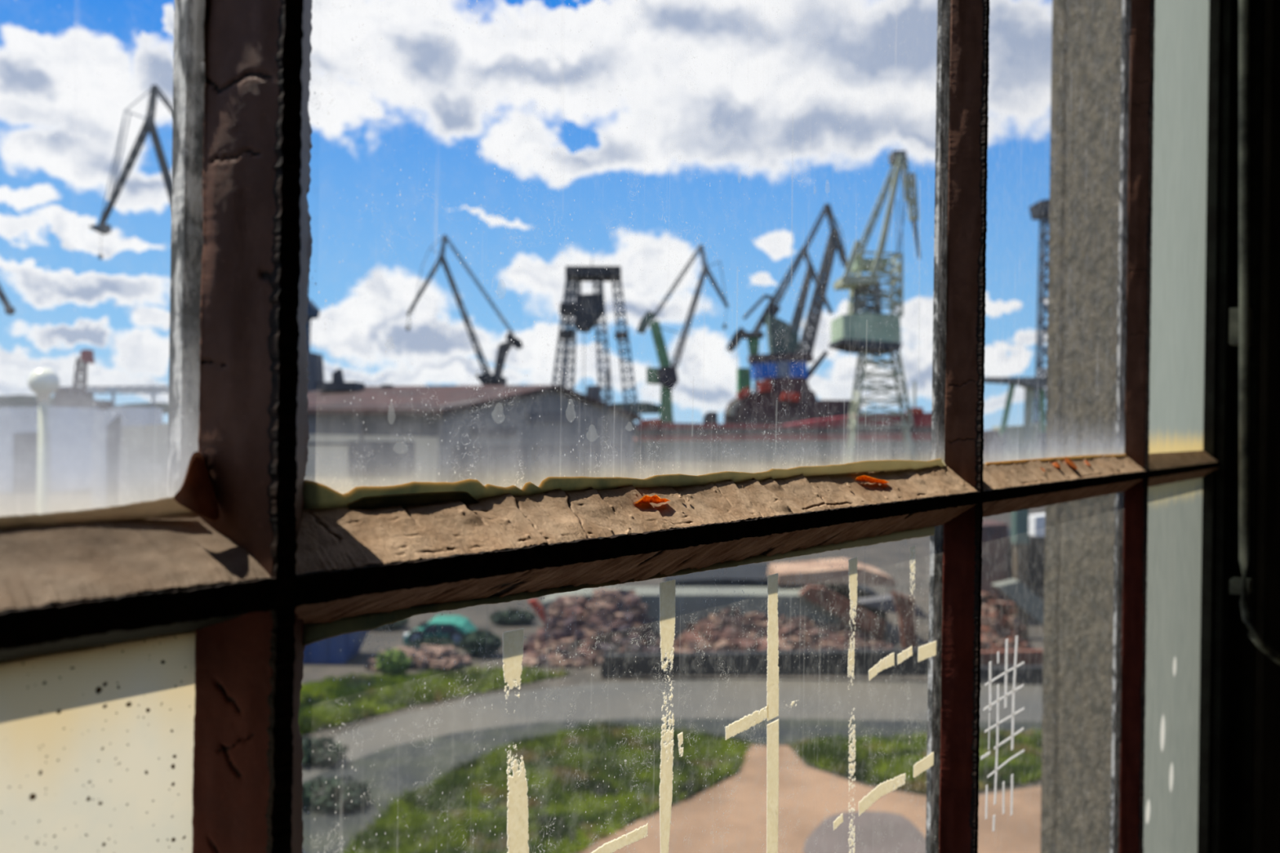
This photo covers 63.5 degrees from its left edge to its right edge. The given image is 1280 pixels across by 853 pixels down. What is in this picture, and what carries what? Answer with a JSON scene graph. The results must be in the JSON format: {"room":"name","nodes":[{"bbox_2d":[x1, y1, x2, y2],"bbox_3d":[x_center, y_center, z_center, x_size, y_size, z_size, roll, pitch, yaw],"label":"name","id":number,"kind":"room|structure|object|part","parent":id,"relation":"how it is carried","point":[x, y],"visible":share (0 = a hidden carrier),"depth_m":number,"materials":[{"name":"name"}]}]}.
{"room":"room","nodes":[
{"label":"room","id":0,"kind":"room"},
{"bbox_2d":[1225,0,1279,852],"bbox_3d":[0.056,-0.099,0.439,0.192,3.400,7.400,1,0,37],"label":"wall","id":1,"kind":"structure","parent":0,"point":[1265,834],"depth_m":1.07,"materials":[{"name":"black"}]},
{"bbox_2d":[0,0,1263,852],"bbox_3d":[-0.058,-0.247,0.199,0.072,1.730,2.232,1,0,37],"label":"window","id":2,"kind":"structure","parent":1,"relation":"in","point":[156,627],"depth_m":0.24,"materials":[{"name":"clear glass"}]},
{"bbox_3d":[-0.173,-0.249,0.047,0.004,0.532,0.349,1,0,37],"label":"glass pane","id":3,"kind":"part","parent":2,"relation":"part of","materials":[{"name":"clear glass"}]},
{"bbox_3d":[-0.181,0.299,0.047,0.004,0.536,0.349,1,0,37],"label":"glass pane","id":4,"kind":"part","parent":2,"relation":"part of","materials":[{"name":"beige glass"}]},
{"bbox_3d":[0.030,0.304,0.326,0.004,0.532,0.349,1,0,37],"label":"glass pane","id":5,"kind":"part","parent":2,"relation":"part of","materials":[{"name":"clear glass"}]},
{"bbox_3d":[0.037,-0.246,0.326,0.004,0.532,0.349,1,0,37],"label":"glass pane","id":6,"kind":"part","parent":2,"relation":"part of","materials":[{"name":"clear glass"}]},
{"bbox_2d":[625,528,631,535],"bbox_3d":[-0.003,0.026,0.253,0.002,0.002,0.002,1,0,31],"label":"chip","id":7,"kind":"object","parent":2,"relation":"on","point":[628,531],"visible":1,"depth_m":0.25,"materials":[{"name":"white paint"}]},
{"bbox_3d":[0.248,-0.243,0.606,0.004,0.532,0.349,1,0,37],"label":"glass pane","id":8,"kind":"part","parent":2,"relation":"part of","materials":[{"name":"clear glass"}]},
{"bbox_2d":[1052,461,1060,470],"bbox_3d":[0.234,0.022,0.579,0.004,0.005,0.009,1,0,16],"label":"chip","id":9,"kind":"object","parent":2,"relation":"on","point":[1056,464],"visible":1,"depth_m":0.58,"materials":[{"name":"orange paint"}]},
{"bbox_2d":[1064,457,1077,470],"bbox_3d":[0.251,0.021,0.601,0.007,0.008,0.012,1,0,10],"label":"chip","id":10,"kind":"object","parent":2,"relation":"on","point":[1068,461],"visible":1,"depth_m":0.60,"materials":[{"name":"orange paint"}]},
{"bbox_3d":[0.448,0.310,0.881,0.004,0.532,0.339,1,0,37],"label":"glass pane","id":11,"kind":"part","parent":2,"relation":"part of","materials":[{"name":"glass"}]},
{"bbox_3d":[0.456,-0.240,0.881,0.004,0.532,0.339,1,0,37],"label":"glass pane","id":12,"kind":"part","parent":2,"relation":"part of","materials":[{"name":"clear glass"}]},
{"bbox_2d":[1040,0,1121,852],"bbox_3d":[0.534,-0.239,1.113,0.159,2.250,0.070,1,0,37],"label":"pillar","id":13,"kind":"structure","parent":1,"relation":"attached to","point":[1086,34],"depth_m":1.11,"materials":[{"name":"grey concrete"}]},
{"bbox_2d":[1228,0,1279,665],"bbox_3d":[0.710,-0.005,1.129,0.029,0.720,0.794,1,0,37],"label":"pipe","id":14,"kind":"object","parent":1,"relation":"attached to","point":[1241,317],"visible":1,"depth_m":0.84,"materials":[{"name":"black metal"}]},
{"label":"outside","id":15,"kind":"structure","parent":0,"visible":0},
{"bbox_2d":[0,395,660,413],"bbox_3d":[-264.024,-11.233,635.000,560.083,14.283,30.000,1,0,0],"label":"tree belt","id":16,"kind":"object","parent":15,"point":[11,401],"visible":0.21,"depth_m":619.96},
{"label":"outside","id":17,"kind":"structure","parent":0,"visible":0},
{"bbox_2d":[162,422,1044,835],"bbox_3d":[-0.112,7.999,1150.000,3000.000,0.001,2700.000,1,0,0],"label":"ground","id":18,"kind":"structure","parent":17,"point":[898,567],"depth_m":41.00,"materials":[{"name":"grey concrete"}]},
{"bbox_2d":[0,285,15,315],"bbox_3d":[-127.282,-16.972,200.000,12.345,46.559,4.688,1,0,0],"label":"crane","id":19,"kind":"object","parent":18,"relation":"on","point":[9,309],"visible":1,"depth_m":199.51,"materials":[{"name":"metal"}]},
{"bbox_2d":[13,431,48,470],"bbox_3d":[-64.639,3.831,109.700,3.621,6.581,0.400,1,0,0],"label":"door","id":20,"kind":"structure","parent":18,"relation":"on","point":[24,444],"depth_m":109.51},
{"bbox_2d":[27,368,59,466],"bbox_3d":[-7.556,3.578,13.000,0.352,8.633,0.352,1,0,0],"label":"water tower","id":21,"kind":"structure","parent":18,"relation":"on","point":[43,382],"depth_m":12.95,"materials":[{"name":"white metal"}]},
{"bbox_3d":[-7.559,3.781,13.000,0.160,8.228,0.160,1,0,0],"label":"post","id":22,"kind":"part","parent":21,"relation":"part of","materials":[{"name":"white metal"}]},
{"bbox_3d":[-7.498,-0.562,13.000,0.352,0.352,0.352,1,0,0],"label":"globe","id":23,"kind":"part","parent":21,"relation":"part of","materials":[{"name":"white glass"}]},
{"bbox_2d":[0,406,99,462],"bbox_3d":[-67.489,2.465,115.000,9.919,9.319,10.000,1,0,0],"label":"building","id":24,"kind":"structure","parent":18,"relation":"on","point":[69,428],"depth_m":111.08,"materials":[{"name":"paint"}]},
{"bbox_2d":[53,387,112,410],"bbox_3d":[-76.718,0.867,142.500,5.656,12.183,5.000,1,0,0],"label":"building","id":25,"kind":"structure","parent":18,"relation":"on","point":[64,397],"depth_m":140.00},
{"bbox_2d":[71,349,94,399],"bbox_3d":[-81.508,-2.128,150.000,4.153,18.089,4.695,1,0,0],"label":"lattice mast","id":26,"kind":"object","parent":18,"relation":"on","point":[86,356],"visible":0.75,"depth_m":149.53,"materials":[{"name":"grey metal"}]},
{"bbox_3d":[-80.051,0.980,151.300,0.882,11.913,2.345,1,0,18],"label":"portal leg","id":27,"kind":"part","parent":26,"relation":"part of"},
{"bbox_2d":[52,386,168,408],"bbox_3d":[-149.139,-3.025,300.000,42.882,18.317,4.689,1,0,0],"label":"bridge","id":28,"kind":"structure","parent":18,"relation":"on","point":[113,392],"depth_m":298.99,"materials":[{"name":"grey metal"}]},
{"bbox_2d":[106,414,121,472],"bbox_3d":[-45.580,3.163,89.700,1.315,8.416,0.400,1,0,0],"label":"door","id":29,"kind":"structure","parent":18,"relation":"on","point":[114,428],"depth_m":89.51,"materials":[{"name":"grey metal"}]},
{"bbox_2d":[92,406,162,471],"bbox_3d":[-46.435,2.804,94.000,2.649,9.123,8.000,1,0,0],"label":"shed","id":30,"kind":"object","parent":18,"relation":"on","point":[130,416],"visible":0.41,"depth_m":89.99,"materials":[{"name":"paint"}]},
{"bbox_2d":[88,84,173,259],"bbox_3d":[-106.083,-34.689,230.000,32.178,82.599,6.000,1,0,0],"label":"crane","id":31,"kind":"object","parent":18,"relation":"on","point":[149,126],"visible":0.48,"depth_m":229.47,"materials":[{"name":"metal"}]},
{"bbox_2d":[121,424,168,474],"bbox_3d":[-37.624,3.636,84.000,5.162,7.755,8.000,1,0,0],"label":"shed","id":32,"kind":"object","parent":18,"relation":"on","point":[141,445],"visible":0.12,"depth_m":80.00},
{"bbox_2d":[305,286,324,391],"bbox_3d":[-64.130,-9.831,193.000,8.413,33.869,8.000,1,0,0],"label":"superstructure","id":33,"kind":"object","parent":18,"relation":"on","point":[315,361],"visible":0.25,"depth_m":191.96,"materials":[{"name":"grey metal"}]},
{"bbox_2d":[302,734,348,768],"bbox_3d":[-7.578,7.598,24.015,1.623,0.841,1.040,1,0,0],"label":"clump","id":34,"kind":"object","parent":18,"relation":"on","point":[317,757],"visible":0.73,"depth_m":23.84,"materials":[{"name":"green plant"}]},
{"bbox_2d":[302,630,368,664],"bbox_3d":[-11.040,7.235,35.045,3.532,1.224,1.910,1,0,0],"label":"container","id":35,"kind":"object","parent":18,"relation":"on","point":[327,651],"visible":0.31,"depth_m":34.20,"materials":[{"name":"blue metal"}]},
{"bbox_2d":[372,617,410,631],"bbox_3d":[-10.007,7.599,40.194,2.180,0.798,1.567,1,0,0],"label":"bush","id":36,"kind":"object","parent":18,"relation":"on","point":[398,624],"visible":0.22,"depth_m":39.87,"materials":[{"name":"green plant"}]},
{"bbox_2d":[375,647,412,676],"bbox_3d":[-7.761,7.475,32.603,1.193,1.022,0.889,1,0,0],"label":"bush","id":37,"kind":"object","parent":18,"relation":"on","point":[397,660],"visible":0.95,"depth_m":32.42,"materials":[{"name":"green plant"}]},
{"bbox_2d":[365,644,471,671],"bbox_3d":[-7.261,7.661,34.123,3.384,0.734,1.827,1,0,-3],"label":"earth mound","id":38,"kind":"object","parent":18,"relation":"on","point":[434,660],"visible":0.59,"depth_m":33.80,"materials":[{"name":"soil"}]},
{"bbox_2d":[407,635,457,648],"bbox_3d":[-7.214,7.628,35.919,1.717,0.831,1.263,1,0,0],"label":"bush","id":39,"kind":"object","parent":18,"relation":"on","point":[445,642],"visible":0.44,"depth_m":35.71,"materials":[{"name":"green plant"}]},
{"bbox_2d":[297,663,573,735],"bbox_3d":[-7.878,7.595,30.109,5.344,0.542,12.108,1,0,40],"label":"grass","id":40,"kind":"structure","parent":18,"relation":"on","point":[397,691],"depth_m":30.11,"materials":[{"name":"green plant"}]},
{"bbox_2d":[403,614,476,647],"bbox_3d":[-7.282,7.466,37.785,2.387,0.852,1.730,1,0,0],"label":"car","id":41,"kind":"object","parent":18,"relation":"on","point":[454,627],"visible":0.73,"depth_m":37.00,"materials":[{"name":"teal metal"}]},
{"bbox_2d":[405,234,523,385],"bbox_3d":[-40.852,-18.467,240.000,27.115,51.996,5.684,1,0,0],"label":"crane","id":42,"kind":"object","parent":18,"relation":"on","point":[486,378],"visible":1,"depth_m":239.25,"materials":[{"name":"metal"}]},
{"bbox_3d":[-31.544,-15.387,240.000,5.094,9.920,3.000,1,0,0],"label":"counter arm","id":43,"kind":"part","parent":42,"relation":"part of","materials":[{"name":"metal"}]},
{"bbox_2d":[304,384,642,490],"bbox_3d":[-16.557,2.151,87.393,33.451,11.237,36.488,1,0,0],"label":"warehouse","id":44,"kind":"structure","parent":18,"relation":"on","point":[335,430],"depth_m":75.34,"materials":[{"name":"grey metal"}]},
{"bbox_2d":[314,382,364,391],"bbox_3d":[-25.384,-3.357,87.500,3.394,0.768,3.000,1,0,0],"label":"roof unit","id":45,"kind":"structure","parent":44,"relation":"on","point":[318,386],"depth_m":86.00,"materials":[{"name":"metal"}]},
{"bbox_2d":[332,368,344,382],"bbox_3d":[-25.536,-4.292,87.500,0.797,1.186,1.000,1,0,0],"label":"roof vent","id":46,"kind":"object","parent":45,"relation":"on","point":[337,375],"visible":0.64,"depth_m":87.01,"materials":[{"name":"metal"}]},
{"bbox_2d":[380,384,394,388],"bbox_3d":[-21.628,-3.377,88.500,1.022,0.410,1.000,1,0,0],"label":"roof vent","id":47,"kind":"object","parent":44,"relation":"on","point":[383,386],"visible":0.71,"depth_m":87.99,"materials":[{"name":"metal"}]},
{"bbox_3d":[-12.260,2.533,72.146,0.200,2.483,2.512,1,0,27],"label":"loading door","id":48,"kind":"part","parent":44,"relation":"part of","materials":[{"name":"grey metal"}]},
{"bbox_3d":[-10.112,2.708,76.353,0.200,2.720,6.417,1,0,27],"label":"loading door","id":49,"kind":"part","parent":44,"relation":"part of","materials":[{"name":"grey metal"}]},
{"bbox_3d":[-7.531,2.861,81.406,0.200,2.811,3.198,1,0,27],"label":"loading door","id":50,"kind":"part","parent":44,"relation":"part of","materials":[{"name":"grey metal"}]},
{"bbox_3d":[-7.072,-0.758,82.205,0.200,0.949,6.990,1,0,27],"label":"wall panel","id":51,"kind":"part","parent":44,"relation":"part of","materials":[{"name":"grey metal"}]},
{"bbox_3d":[-5.770,2.983,84.854,0.200,2.933,3.475,1,0,27],"label":"loading door","id":52,"kind":"part","parent":44,"relation":"part of","materials":[{"name":"grey metal"}]},
{"bbox_3d":[-3.934,3.108,88.448,0.200,3.053,3.429,1,0,27],"label":"loading door","id":53,"kind":"part","parent":44,"relation":"part of","materials":[{"name":"white metal"}]},
{"bbox_3d":[-2.046,3.240,92.144,0.200,3.187,3.847,1,0,27],"label":"loading door","id":54,"kind":"part","parent":44,"relation":"part of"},
{"bbox_2d":[458,627,502,657],"bbox_3d":[-5.484,7.486,35.704,1.570,1.061,1.199,1,0,0],"label":"bush","id":55,"kind":"object","parent":18,"relation":"on","point":[493,643],"visible":0.95,"depth_m":35.43,"materials":[{"name":"green plant"}]},
{"bbox_2d":[488,607,537,626],"bbox_3d":[-5.118,7.659,41.544,1.988,0.789,1.480,1,0,0],"label":"bush","id":56,"kind":"object","parent":18,"relation":"on","point":[500,617],"visible":0.95,"depth_m":41.15,"materials":[{"name":"green plant"}]},
{"bbox_2d":[337,718,754,852],"bbox_3d":[-2.151,7.740,21.971,5.504,0.411,12.575,1,0,34],"label":"grass","id":57,"kind":"structure","parent":18,"relation":"on","point":[561,793],"depth_m":22.06,"materials":[{"name":"green plant"}]},
{"bbox_2d":[521,587,661,669],"bbox_3d":[-1.668,7.012,37.184,5.121,2.192,6.595,1,0,0],"label":"rubble heap","id":58,"kind":"object","parent":18,"relation":"on","point":[540,646],"visible":0.84,"depth_m":35.72,"materials":[{"name":"brown stone"}]},
{"bbox_2d":[528,598,546,626],"bbox_3d":[-3.673,6.998,38.750,1.033,1.040,0.300,1,0,0],"label":"bar","id":59,"kind":"object","parent":58,"relation":"on","point":[534,603],"visible":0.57,"depth_m":38.60,"materials":[{"name":"red metal"}]},
{"bbox_2d":[586,385,600,400],"bbox_3d":[-5.816,1.346,131.500,2.254,13.114,3.000,1,0,0],"label":"box","id":60,"kind":"object","parent":18,"relation":"on","point":[593,391],"visible":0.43,"depth_m":130.01,"materials":[{"name":"grey"}]},
{"bbox_2d":[551,258,648,466],"bbox_3d":[-9.237,-13.019,211.673,22.623,42.229,11.345,1,0,0],"label":"gantry crane","id":61,"kind":"object","parent":18,"relation":"on","point":[587,309],"visible":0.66,"depth_m":209.03,"materials":[{"name":"metal"}]},
{"bbox_3d":[0.045,3.655,210.713,3.595,9.142,4.059,1,0,0],"label":"portal leg","id":62,"kind":"part","parent":61,"relation":"part of","materials":[{"name":"metal"}]},
{"bbox_2d":[603,370,610,467],"bbox_3d":[-1.948,2.422,58.000,0.462,11.105,0.320,1,0,0],"label":"lamp post","id":63,"kind":"object","parent":18,"relation":"on","point":[606,420],"visible":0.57,"depth_m":57.92,"materials":[{"name":"metal"}]},
{"bbox_2d":[636,244,728,422],"bbox_3d":[10.623,-18.801,260.000,23.057,54.055,6.000,1,0,0],"label":"crane","id":64,"kind":"object","parent":18,"relation":"on","point":[669,375],"visible":1,"depth_m":259.00,"materials":[{"name":"metal"}]},
{"bbox_3d":[4.981,-19.986,260.000,5.468,13.282,4.000,1,0,0],"label":"slewing frame","id":65,"kind":"part","parent":64,"relation":"part of","materials":[{"name":"green metal"}]},
{"bbox_2d":[702,412,718,423],"bbox_3d":[17.916,2.304,259.000,4.126,11.938,4.000,1,0,0],"label":"house","id":66,"kind":"structure","parent":18,"relation":"on","point":[708,416],"depth_m":256.99,"materials":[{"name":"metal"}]},
{"bbox_2d":[725,294,774,392],"bbox_3d":[33.051,-15.558,310.000,14.490,48.188,6.689,1,0,0],"label":"crane","id":67,"kind":"object","parent":18,"relation":"on","point":[744,375],"visible":0.59,"depth_m":308.03,"materials":[{"name":"metal"}]},
{"bbox_2d":[600,648,928,675],"bbox_3d":[4.225,7.489,32.900,10.969,0.955,0.400,1,0,0],"label":"wall","id":68,"kind":"structure","parent":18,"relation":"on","point":[615,664],"depth_m":32.70,"materials":[{"name":"grey concrete"}]},
{"bbox_2d":[663,563,886,622],"bbox_3d":[5.423,6.942,43.500,8.753,1.759,5.000,1,0,0],"label":"stack","id":69,"kind":"object","parent":18,"relation":"on","point":[754,573],"visible":0.26,"depth_m":41.00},
{"bbox_2d":[767,557,896,586],"bbox_3d":[7.523,5.744,41.000,4.587,0.707,3.000,1,0,0],"label":"stack","id":70,"kind":"object","parent":69,"relation":"on","point":[868,574],"visible":0.9,"depth_m":39.50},
{"bbox_2d":[671,606,893,652],"bbox_3d":[5.103,7.401,38.710,8.374,1.598,6.970,1,0,0],"label":"rubble heap","id":71,"kind":"object","parent":18,"relation":"on","point":[725,637],"visible":0.53,"depth_m":37.01,"materials":[{"name":"brown stone"}]},
{"bbox_2d":[541,586,886,641],"bbox_3d":[2.723,7.357,39.000,12.726,2.374,2.000,1,0,0],"label":"concrete slab","id":72,"kind":"object","parent":71,"relation":"on","point":[688,600],"visible":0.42,"depth_m":38.00,"materials":[{"name":"grey concrete"}]},
{"bbox_2d":[798,585,886,639],"bbox_3d":[7.397,6.791,37.800,3.168,1.904,0.400,1,0,0],"label":"girder","id":73,"kind":"object","parent":71,"relation":"on","point":[816,594],"visible":0.94,"depth_m":37.60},
{"bbox_2d":[857,594,928,619],"bbox_3d":[9.539,6.797,39.000,2.691,0.775,1.000,1,0,0],"label":"sheet metal","id":74,"kind":"object","parent":71,"relation":"on","point":[875,602],"visible":0.59,"depth_m":38.50,"materials":[{"name":"grey metal"}]},
{"bbox_2d":[633,440,931,464],"bbox_3d":[51.548,6.216,238.000,121.359,7.454,6.000,1,0,0],"label":"wall","id":75,"kind":"structure","parent":18,"relation":"on","point":[693,451],"depth_m":235.02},
{"bbox_2d":[633,381,931,440],"bbox_3d":[36.023,-1.208,246.500,76.668,19.422,15.000,1,0,0],"label":"building","id":76,"kind":"structure","parent":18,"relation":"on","point":[835,428],"depth_m":240.01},
{"bbox_2d":[723,377,861,425],"bbox_3d":[39.388,-2.096,268.000,34.874,21.292,10.000,1,0,0],"label":"cargo ship","id":77,"kind":"object","parent":18,"relation":"on","point":[766,409],"visible":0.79,"depth_m":265.02},
{"bbox_2d":[759,247,832,352],"bbox_3d":[45.186,-21.767,300.000,21.190,60.939,5.693,1,0,0],"label":"crane","id":78,"kind":"object","parent":18,"relation":"on","point":[793,337],"visible":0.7,"depth_m":298.69,"materials":[{"name":"metal"}]},
{"bbox_2d":[746,203,848,392],"bbox_3d":[42.845,-25.887,280.000,26.919,69.160,9.888,1,0,0],"label":"crane","id":79,"kind":"object","parent":18,"relation":"on","point":[771,363],"visible":0.98,"depth_m":278.07,"materials":[{"name":"metal"}]},
{"bbox_3d":[30.481,-2.376,277.400,0.950,21.799,5.467,1,0,28],"label":"portal leg","id":80,"kind":"part","parent":79,"relation":"part of","materials":[{"name":"metal"}]},
{"bbox_3d":[37.203,-24.808,280.000,5.937,11.064,6.000,1,0,0],"label":"slewing frame","id":81,"kind":"part","parent":79,"relation":"part of","materials":[{"name":"metal"}]},
{"bbox_3d":[38.201,-15.103,280.000,3.262,4.664,9.200,1,0,0],"label":"house panel","id":82,"kind":"part","parent":79,"relation":"part of","materials":[{"name":"metal"}]},
{"bbox_2d":[828,150,920,462],"bbox_3d":[45.680,-21.773,197.973,16.850,61.121,15.054,1,0,0],"label":"lattice crane","id":83,"kind":"object","parent":18,"relation":"on","point":[853,331],"visible":1,"depth_m":196.37,"materials":[{"name":"metal"}]},
{"bbox_3d":[40.731,3.826,201.910,0.973,9.790,4.046,1,0,-33],"label":"portal leg","id":84,"kind":"part","parent":83,"relation":"part of","materials":[{"name":"metal"}]},
{"bbox_3d":[39.124,-30.806,191.000,3.183,7.236,0.986,1,0,0],"label":"counter post","id":85,"kind":"part","parent":83,"relation":"part of","materials":[{"name":"green metal"}]},
{"bbox_3d":[40.731,3.826,198.090,0.973,9.790,4.046,1,0,33],"label":"portal leg","id":86,"kind":"part","parent":83,"relation":"part of","materials":[{"name":"metal"}]},
{"bbox_3d":[43.255,-24.337,197.000,4.783,6.386,4.276,1,0,0],"label":"frame","id":87,"kind":"part","parent":83,"relation":"part of","materials":[{"name":"green metal"}]},
{"bbox_3d":[45.501,-27.091,200.000,9.048,12.276,8.021,1,0,0],"label":"frame","id":88,"kind":"part","parent":83,"relation":"part of","materials":[{"name":"green metal"}]},
{"bbox_3d":[43.898,-30.568,191.000,2.417,5.236,1.109,1,0,0],"label":"jib leg","id":89,"kind":"part","parent":83,"relation":"part of","materials":[{"name":"green metal"}]},
{"bbox_3d":[46.396,-41.639,191.000,4.422,17.495,1.109,1,0,0],"label":"jib leg","id":90,"kind":"part","parent":83,"relation":"part of","materials":[{"name":"green metal"}]},
{"bbox_3d":[52.060,3.984,201.910,0.973,9.790,4.046,1,0,33],"label":"portal leg","id":91,"kind":"part","parent":83,"relation":"part of","materials":[{"name":"metal"}]},
{"bbox_3d":[52.060,3.984,198.090,0.973,9.790,4.046,1,0,-33],"label":"portal leg","id":92,"kind":"part","parent":83,"relation":"part of","materials":[{"name":"metal"}]},
{"bbox_2d":[890,590,916,648],"bbox_3d":[9.501,7.081,37.200,0.892,2.309,0.400,1,0,0],"label":"steel post","id":93,"kind":"object","parent":18,"relation":"on","point":[902,602],"visible":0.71,"depth_m":37.00,"materials":[{"name":"brown metal"}]},
{"bbox_2d":[786,726,1042,794],"bbox_3d":[9.343,7.910,25.639,11.264,0.392,4.521,1,0,-20],"label":"grass","id":94,"kind":"structure","parent":18,"relation":"on","point":[833,755],"depth_m":24.75,"materials":[{"name":"green plant"}]},
{"bbox_2d":[982,429,999,462],"bbox_3d":[54.609,4.639,162.000,2.382,8.277,4.000,1,0,0],"label":"shed","id":95,"kind":"object","parent":18,"relation":"on","point":[992,437],"visible":0.36,"depth_m":160.00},
{"bbox_2d":[981,519,1009,602],"bbox_3d":[14.662,6.118,44.000,1.526,4.152,2.000,1,0,0],"label":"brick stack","id":96,"kind":"object","parent":18,"relation":"on","point":[995,554],"visible":0.36,"depth_m":43.00,"materials":[{"name":"brown brick"}]},
{"bbox_2d":[980,591,1034,650],"bbox_3d":[12.270,7.115,37.044,3.405,2.264,4.448,1,0,0],"label":"rubble heap","id":97,"kind":"object","parent":18,"relation":"on","point":[998,624],"visible":0.45,"depth_m":36.20,"materials":[{"name":"brown stone"}]},
{"bbox_2d":[991,578,1044,626],"bbox_3d":[13.530,6.347,36.300,2.231,1.908,0.600,1,0,0],"label":"panel","id":98,"kind":"object","parent":97,"relation":"on","point":[1015,591],"visible":0.65,"depth_m":36.00,"materials":[{"name":"grey metal"}]},
{"bbox_2d":[980,664,1043,684],"bbox_3d":[12.686,7.884,32.700,5.249,0.744,0.400,1,0,0],"label":"kerb stone","id":99,"kind":"object","parent":18,"relation":"on","point":[1025,674],"visible":0.21,"depth_m":32.50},
{"bbox_2d":[980,648,1043,666],"bbox_3d":[12.999,7.691,33.450,5.383,1.106,0.300,1,0,0],"label":"guard rail","id":100,"kind":"object","parent":18,"relation":"on","point":[1033,656],"visible":0.14,"depth_m":33.30,"materials":[{"name":"grey metal"}]},
{"bbox_2d":[984,377,1047,457],"bbox_3d":[64.378,0.429,170.000,18.436,17.158,4.689,1,0,0],"label":"gantry crane","id":101,"kind":"object","parent":18,"relation":"on","point":[1029,384],"visible":0.6,"depth_m":169.49,"materials":[{"name":"metal"}]},
{"bbox_3d":[59.077,4.885,168.700,1.829,8.098,2.089,1,0,0],"label":"portal leg","id":102,"kind":"part","parent":101,"relation":"part of","materials":[{"name":"grey metal"}]},
{"bbox_3d":[60.404,-2.692,170.000,2.442,8.830,0.768,1,0,0],"label":"leg","id":103,"kind":"part","parent":101,"relation":"part of","materials":[{"name":"green metal"}]},
{"bbox_3d":[63.997,-2.414,170.000,1.406,9.255,1.206,1,0,0],"label":"leg","id":104,"kind":"part","parent":101,"relation":"part of","materials":[{"name":"metal"}]},
{"bbox_3d":[66.535,4.990,171.300,0.985,8.098,2.753,1,0,39],"label":"portal leg","id":105,"kind":"part","parent":101,"relation":"part of","materials":[{"name":"grey metal"}]},
{"bbox_3d":[66.108,-2.195,170.000,1.054,8.798,0.768,1,0,0],"label":"leg","id":106,"kind":"part","parent":101,"relation":"part of","materials":[{"name":"metal"}]},
{"bbox_3d":[66.535,4.990,168.700,0.985,8.098,2.753,1,0,-39],"label":"portal leg","id":107,"kind":"part","parent":101,"relation":"part of","materials":[{"name":"grey metal"}]},
{"bbox_2d":[991,424,1046,459],"bbox_3d":[67.184,4.239,180.000,10.459,9.541,4.000,1,0,0],"label":"shed","id":108,"kind":"object","parent":18,"relation":"on","point":[1015,434],"visible":0.21,"depth_m":178.01,"materials":[{"name":"grey metal"}]},
{"bbox_2d":[1011,509,1028,639],"bbox_3d":[14.684,5.417,39.930,0.631,7.751,0.560,1,0,0],"label":"utility pole","id":109,"kind":"object","parent":18,"relation":"on","point":[1020,519],"visible":0.32,"depth_m":39.79,"materials":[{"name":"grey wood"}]},
{"bbox_2d":[1008,528,1044,602],"bbox_3d":[17.510,7.434,48.000,5.411,5.090,4.000,1,0,0],"label":"stack","id":110,"kind":"object","parent":18,"relation":"on","point":[1036,545],"visible":0.02,"depth_m":46.00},
{"bbox_2d":[1028,513,1044,536],"bbox_3d":[18.132,4.433,46.700,0.882,0.992,0.800,1,0,0],"label":"sack","id":111,"kind":"object","parent":110,"relation":"on","point":[1036,522],"visible":0.57,"depth_m":46.30,"materials":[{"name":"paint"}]},
{"bbox_2d":[1028,199,1049,424],"bbox_3d":[74.593,-16.216,190.000,4.621,50.640,6.000,1,0,0],"label":"lattice mast","id":112,"kind":"object","parent":18,"relation":"on","point":[1039,211],"visible":0.43,"depth_m":189.75,"materials":[{"name":"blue metal"}]},
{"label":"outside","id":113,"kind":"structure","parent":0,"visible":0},
{"bbox_2d":[301,678,1042,782],"bbox_3d":[4.885,8.024,28.521,33.231,0.030,11.000,1,0,-22],"label":"road","id":114,"kind":"structure","parent":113,"point":[750,696],"depth_m":29.45,"materials":[{"name":"grey asphalt"}]},
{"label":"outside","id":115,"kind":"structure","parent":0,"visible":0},
{"bbox_2d":[577,744,1041,852],"bbox_3d":[6.202,8.052,20.892,17.681,0.030,10.332,1,0,0],"label":"track","id":116,"kind":"object","parent":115,"point":[1020,832],"visible":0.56,"depth_m":21.38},
{"bbox_2d":[802,811,925,852],"bbox_3d":[4.308,8.014,20.042,2.519,0.030,2.922,1,0,0],"label":"damp patch","id":117,"kind":"structure","parent":116,"relation":"on","point":[901,828],"depth_m":20.19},
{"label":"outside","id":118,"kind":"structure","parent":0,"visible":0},
{"bbox_2d":[302,718,1042,852],"bbox_3d":[2.113,7.975,25.355,24.341,0.030,8.647,1,0,-29],"label":"strip","id":119,"kind":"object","parent":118,"point":[396,768],"visible":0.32,"depth_m":25.12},
{"bbox_2d":[302,775,372,813],"bbox_3d":[-6.328,7.616,21.327,1.608,0.797,1.110,1,0,0],"label":"clump","id":120,"kind":"object","parent":119,"relation":"on","point":[326,802],"visible":0.93,"depth_m":21.15,"materials":[{"name":"green plant"}]}
]}

